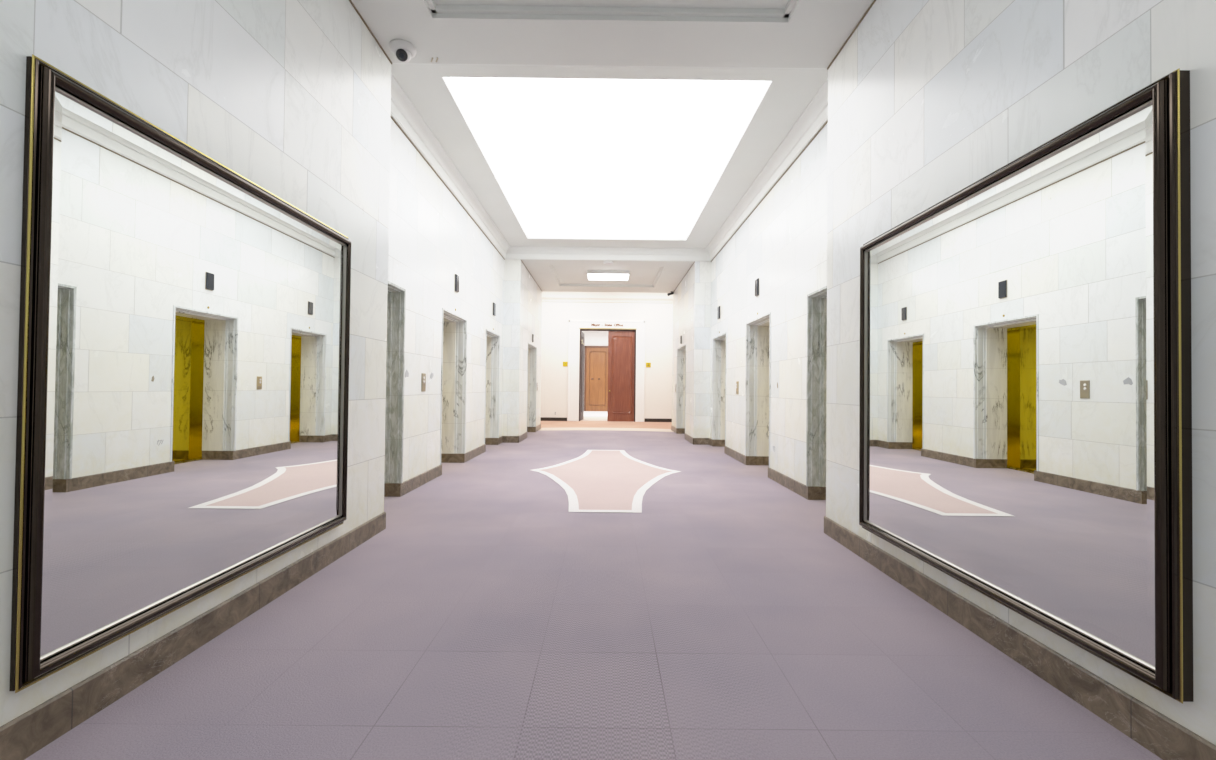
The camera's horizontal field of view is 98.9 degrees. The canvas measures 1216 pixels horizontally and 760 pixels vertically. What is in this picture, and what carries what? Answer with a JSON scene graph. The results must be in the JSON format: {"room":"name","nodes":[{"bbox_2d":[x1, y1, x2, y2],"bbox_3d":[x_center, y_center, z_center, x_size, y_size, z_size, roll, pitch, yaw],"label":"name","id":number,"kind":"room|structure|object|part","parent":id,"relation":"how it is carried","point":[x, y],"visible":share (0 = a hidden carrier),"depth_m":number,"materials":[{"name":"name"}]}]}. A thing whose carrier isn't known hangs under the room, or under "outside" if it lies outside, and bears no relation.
{"room":"elevator lobby","nodes":[
{"label":"elevator lobby","id":0,"kind":"room"},
{"bbox_2d":[0,0,541,726],"bbox_3d":[-2.423,-1.160,4.610,1.305,4.700,19.200,1,-1,0],"label":"wall","id":1,"kind":"structure","parent":0,"point":[292,97],"depth_m":3.03,"materials":[{"name":"white stone"}]},
{"bbox_2d":[9,54,350,692],"bbox_3d":[-1.748,-0.013,2.522,0.058,1.919,1.923,1,-1,0],"label":"wall mirror","id":2,"kind":"object","parent":1,"relation":"attached to","point":[183,389],"visible":1,"depth_m":1.99,"materials":[{"name":"mirror glass"},{"name":"dark bronze lacquer"},{"name":"antique gold"}]},
{"bbox_2d":[0,424,540,759],"bbox_3d":[-2.248,1.125,4.584,0.932,0.135,19.212,1,-1,0],"label":"baseboard","id":3,"kind":"structure","parent":1,"relation":"attached to","point":[31,731],"depth_m":2.08,"materials":[{"name":"brown stone"}]},
{"bbox_2d":[384,281,405,496],"bbox_3d":[-2.443,0.086,4.847,0.632,2.216,1.340,1,-1,0],"label":"door","id":4,"kind":"structure","parent":1,"relation":"in","point":[396,300],"depth_m":5.40,"materials":[{"name":"grey stone"}]},
{"bbox_3d":[-2.372,1.127,4.833,0.468,0.135,1.148,1,-1,0],"label":"skirting","id":5,"kind":"part","parent":4,"relation":"part of","materials":[{"name":"brown stone"}]},
{"bbox_2d":[421,373,425,391],"bbox_3d":[-2.132,0.029,6.024,0.023,0.210,0.115,1,-1,0],"label":"panel","id":6,"kind":"object","parent":1,"relation":"attached to","point":[423,376],"visible":1,"depth_m":6.00,"materials":[{"name":"brown metal"}]},
{"bbox_2d":[440,308,466,474],"bbox_3d":[-2.450,0.120,7.262,0.632,2.216,1.340,1,-1,0],"label":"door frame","id":7,"kind":"structure","parent":1,"relation":"in","point":[454,326],"depth_m":7.80,"materials":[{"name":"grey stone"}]},
{"bbox_3d":[-2.379,1.161,7.247,0.468,0.135,1.148,1,-1,0],"label":"skirting","id":8,"kind":"part","parent":7,"relation":"part of","materials":[{"name":"brown stone"}]},
{"bbox_2d":[454,274,458,292],"bbox_3d":[-2.116,-1.353,7.284,0.032,0.247,0.132,1,-1,0],"label":"lantern","id":9,"kind":"object","parent":1,"relation":"attached to","point":[456,285],"visible":1,"depth_m":7.23,"materials":[{"name":"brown metal"}]},
{"bbox_2d":[484,329,499,451],"bbox_3d":[-2.457,0.155,9.682,0.632,2.216,1.340,1,-1,0],"label":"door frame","id":10,"kind":"structure","parent":1,"relation":"in","point":[492,354],"depth_m":10.23,"materials":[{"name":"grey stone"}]},
{"bbox_3d":[-2.386,1.196,9.667,0.468,0.135,1.148,1,-1,0],"label":"skirting","id":11,"kind":"part","parent":10,"relation":"part of","materials":[{"name":"brown stone"}]},
{"bbox_2d":[493,303,495,315],"bbox_3d":[-2.123,-1.319,9.704,0.032,0.247,0.132,1,-1,0],"label":"lantern","id":12,"kind":"object","parent":1,"relation":"attached to","point":[494,304],"visible":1,"depth_m":9.66,"materials":[{"name":"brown metal"}]},
{"bbox_2d":[527,342,536,431],"bbox_3d":[-2.130,0.198,12.467,0.632,2.216,1.650,1,-1,0],"label":"door","id":13,"kind":"structure","parent":1,"relation":"in","point":[532,350],"depth_m":13.17,"materials":[{"name":"grey stone"}]},
{"bbox_3d":[-2.059,1.239,12.453,0.468,0.135,1.458,1,-1,0],"label":"skirting","id":14,"kind":"part","parent":13,"relation":"part of","materials":[{"name":"brown stone"}]},
{"bbox_2d":[25,416,1161,759],"bbox_3d":[-0.041,1.293,10.032,16.000,0.001,30.500,1,-1,0],"label":"floor","id":15,"kind":"structure","parent":0,"point":[488,618],"depth_m":2.28,"materials":[{"name":"purple carpet"}]},
{"bbox_2d":[538,428,672,431],"bbox_3d":[-0.053,1.350,14.207,3.580,0.001,1.210,1,-1,0],"label":"band","id":16,"kind":"object","parent":15,"relation":"on","point":[541,429],"visible":1,"depth_m":14.23,"materials":[{"name":"white stone"}]},
{"bbox_2d":[532,450,680,512],"bbox_3d":[-0.032,1.248,7.153,2.090,0.001,4.760,1,-1,0],"label":"medallion","id":17,"kind":"object","parent":15,"relation":"on","point":[595,480],"visible":1,"depth_m":6.52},
{"bbox_2d":[583,332,607,359],"bbox_3d":[-0.053,-0.443,21.533,8.400,3.800,7.350,1,-1,0],"label":"wall","id":18,"kind":"structure","parent":0,"point":[590,338],"depth_m":25.03,"materials":[{"name":"white paint"}]},
{"bbox_2d":[584,346,607,410],"bbox_3d":[-0.497,-0.069,24.927,1.280,3.140,0.150,1,-1,0],"label":"door","id":19,"kind":"structure","parent":18,"relation":"in","point":[596,357],"depth_m":24.93,"materials":[{"name":"brown wood"}]},
{"bbox_3d":[-0.496,-0.072,24.931,0.792,2.567,0.022,1,-1,0],"label":"moulding","id":20,"kind":"part","parent":19,"relation":"part of","materials":[{"name":"brown wood"}]},
{"bbox_3d":[-0.497,-0.074,24.934,0.820,2.630,0.019,1,-1,0],"label":"panel","id":21,"kind":"part","parent":19,"relation":"part of","materials":[{"name":"brown wood"}]},
{"bbox_2d":[584,411,606,415],"bbox_3d":[-0.077,1.473,22.781,8.000,0.004,4.400,1,-1,0],"label":"floor","id":22,"kind":"structure","parent":0,"point":[586,413],"depth_m":22.75,"materials":[{"name":"beige carpet"}]},
{"bbox_2d":[541,291,672,418],"bbox_3d":[-0.038,-0.897,17.740,16.000,4.600,0.250,1,-1,0],"label":"wall","id":23,"kind":"structure","parent":0,"point":[658,317],"depth_m":17.62,"materials":[{"name":"beige paint"}]},
{"bbox_2d":[541,417,566,420],"bbox_3d":[-4.721,1.294,17.565,6.680,0.115,0.030,1,-1,0],"label":"baseboard","id":24,"kind":"structure","parent":23,"relation":"attached to","point":[542,418],"depth_m":17.56,"materials":[{"name":"brown stone"}]},
{"bbox_2d":[567,320,644,421],"bbox_3d":[-0.057,-0.305,17.597,2.599,3.412,0.058,1,-1,0],"label":"trim","id":25,"kind":"structure","parent":23,"relation":"attached to","point":[573,325],"depth_m":17.58,"materials":[{"name":"white paint"}]},
{"bbox_2d":[542,297,672,303],"bbox_3d":[-0.019,-2.709,17.585,16.000,0.180,0.110,1,-1,0],"label":"trim","id":26,"kind":"structure","parent":23,"relation":"attached to","point":[544,299],"depth_m":17.59,"materials":[{"name":"beige paint"}]},
{"bbox_2d":[579,328,636,421],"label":"door","id":27,"kind":"structure","parent":23,"relation":"in","point":[621,341],"depth_m":17.66,"materials":[{"name":"brown wood"}]},
{"bbox_3d":[-0.883,-0.189,18.253,0.019,2.650,0.666,1,-1,4],"label":"panel","id":28,"kind":"part","parent":27,"relation":"part of","materials":[{"name":"brown wood"}]},
{"bbox_3d":[0.471,-0.184,17.657,0.710,2.650,0.019,1,-1,0],"label":"panel","id":29,"kind":"part","parent":27,"relation":"part of","materials":[{"name":"red wood"}]},
{"bbox_2d":[644,418,671,421],"bbox_3d":[4.586,1.392,17.590,6.705,0.115,0.030,1,-1,0],"label":"baseboard","id":30,"kind":"structure","parent":23,"relation":"attached to","point":[645,419],"depth_m":17.57,"materials":[{"name":"brown stone"}]},
{"bbox_2d":[591,323,622,325],"bbox_3d":[-0.025,-1.853,17.592,1.070,0.121,0.012,1,-1,0],"label":"lettering","id":31,"kind":"object","parent":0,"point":[593,324],"depth_m":17.59,"materials":[{"name":"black metal"}]},
{"bbox_2d":[351,0,873,292],"bbox_3d":[0.017,-2.814,4.641,4.600,0.540,19.200,1,-1,0],"label":"ceiling","id":32,"kind":"structure","parent":0,"point":[689,33],"depth_m":4.08,"materials":[{"name":"white paint"}]},
{"bbox_2d":[389,39,415,62],"bbox_3d":[-1.584,-2.518,4.017,0.196,0.126,0.196,1,-1,0],"label":"dome camera","id":33,"kind":"object","parent":32,"relation":"attached to","point":[404,51],"visible":1,"depth_m":3.97,"materials":[{"name":"white plastic"}]},
{"bbox_2d":[441,77,772,239],"bbox_3d":[-0.013,-2.812,7.391,3.069,0.145,5.214,1,-1,0],"label":"ceiling light","id":34,"kind":"object","parent":32,"relation":"attached to","point":[571,158],"visible":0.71,"depth_m":6.40,"materials":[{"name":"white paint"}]},
{"bbox_2d":[587,270,629,279],"bbox_3d":[0.005,-2.446,12.186,0.980,0.100,0.600,1,-1,0],"label":"ceiling light","id":35,"kind":"object","parent":32,"relation":"attached to","point":[592,275],"visible":1,"depth_m":11.94,"materials":[{"name":"white plastic"}]},
{"bbox_2d":[588,274,627,279],"bbox_3d":[0.004,-2.411,12.186,0.930,0.030,0.550,1,-1,0],"label":"diffuser","id":36,"kind":"object","parent":35,"relation":"attached to","point":[590,276],"depth_m":12.08,"materials":[{"name":"white plastic"}]},
{"bbox_2d":[603,261,613,264],"bbox_3d":[0.016,-2.433,10.836,0.230,0.044,0.230,1,-1,0],"label":"smoke detector","id":37,"kind":"object","parent":32,"relation":"attached to","point":[604,262],"visible":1,"depth_m":10.78,"materials":[{"name":"white plastic"}]},
{"bbox_2d":[349,0,875,291],"bbox_3d":[0.014,-2.539,4.637,4.250,0.015,19.200,1,-1,0],"label":"crown molding","id":38,"kind":"structure","parent":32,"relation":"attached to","point":[351,2],"depth_m":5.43,"materials":[{"name":"white paint"}]},
{"bbox_2d":[672,0,1215,744],"bbox_3d":[2.422,-1.109,4.623,1.305,4.700,19.200,1,-1,0],"label":"wall","id":39,"kind":"structure","parent":0,"point":[927,99],"depth_m":2.93,"materials":[{"name":"white stone"}]},
{"bbox_2d":[676,344,685,438],"bbox_3d":[2.058,0.242,12.479,0.632,2.216,1.650,1,-1,0],"label":"door","id":40,"kind":"structure","parent":39,"relation":"in","point":[681,351],"depth_m":13.18,"materials":[{"name":"grey stone"}]},
{"bbox_3d":[1.965,1.282,12.464,0.468,0.135,1.458,1,-1,0],"label":"skirting","id":41,"kind":"part","parent":40,"relation":"part of","materials":[{"name":"brown stone"}]},
{"bbox_2d":[717,306,719,318],"bbox_3d":[2.098,-1.272,9.835,0.032,0.247,0.132,1,-1,0],"label":"lantern","id":42,"kind":"object","parent":39,"relation":"attached to","point":[718,308],"visible":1,"depth_m":9.80,"materials":[{"name":"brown metal"}]},
{"bbox_2d":[712,332,726,452],"bbox_3d":[2.401,0.208,9.815,0.632,2.216,1.340,1,-1,0],"label":"door","id":43,"kind":"structure","parent":39,"relation":"in","point":[719,355],"depth_m":10.36,"materials":[{"name":"grey stone"}]},
{"bbox_3d":[2.308,1.247,9.800,0.468,0.135,1.148,1,-1,0],"label":"skirting","id":44,"kind":"part","parent":43,"relation":"part of","materials":[{"name":"brown stone"}]},
{"bbox_2d":[736,381,738,393],"bbox_3d":[2.091,0.127,8.425,0.023,0.210,0.115,1,-1,0],"label":"panel","id":45,"kind":"object","parent":39,"relation":"attached to","point":[737,382],"visible":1,"depth_m":8.39,"materials":[{"name":"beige metal"}]},
{"bbox_2d":[755,278,758,296],"bbox_3d":[2.105,-1.308,7.345,0.032,0.247,0.132,1,-1,0],"label":"lantern","id":46,"kind":"object","parent":39,"relation":"attached to","point":[757,279],"visible":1,"depth_m":7.30,"materials":[{"name":"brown metal"}]},
{"bbox_2d":[745,312,770,477],"bbox_3d":[2.408,0.172,7.325,0.632,2.216,1.340,1,-1,0],"label":"door","id":47,"kind":"structure","parent":39,"relation":"in","point":[758,330],"depth_m":7.87,"materials":[{"name":"grey stone"}]},
{"bbox_3d":[2.315,1.212,7.310,0.468,0.135,1.148,1,-1,0],"label":"skirting","id":48,"kind":"part","parent":47,"relation":"part of","materials":[{"name":"brown stone"}]},
{"bbox_2d":[806,286,826,499],"bbox_3d":[2.414,0.138,4.910,0.632,2.216,1.340,1,-1,0],"label":"door","id":49,"kind":"structure","parent":39,"relation":"in","point":[816,300],"depth_m":5.46,"materials":[{"name":"grey stone"}]},
{"bbox_3d":[2.321,1.177,4.895,0.468,0.135,1.148,1,-1,0],"label":"skirting","id":50,"kind":"part","parent":49,"relation":"part of","materials":[{"name":"brown stone"}]},
{"bbox_2d":[671,425,1215,759],"bbox_3d":[2.199,1.171,4.596,0.932,0.135,19.212,1,-1,0],"label":"baseboard","id":51,"kind":"structure","parent":39,"relation":"attached to","point":[1159,734],"depth_m":2.10,"materials":[{"name":"brown stone"}]},
{"bbox_2d":[859,68,1192,703],"bbox_3d":[1.721,0.023,2.531,0.084,1.919,1.923,1,-1,0],"label":"wall mirror","id":52,"kind":"object","parent":39,"relation":"attached to","point":[1025,418],"visible":1,"depth_m":1.99,"materials":[{"name":"dark bronze lacquer"},{"name":"mirror"},{"name":"gold"}]}
]}

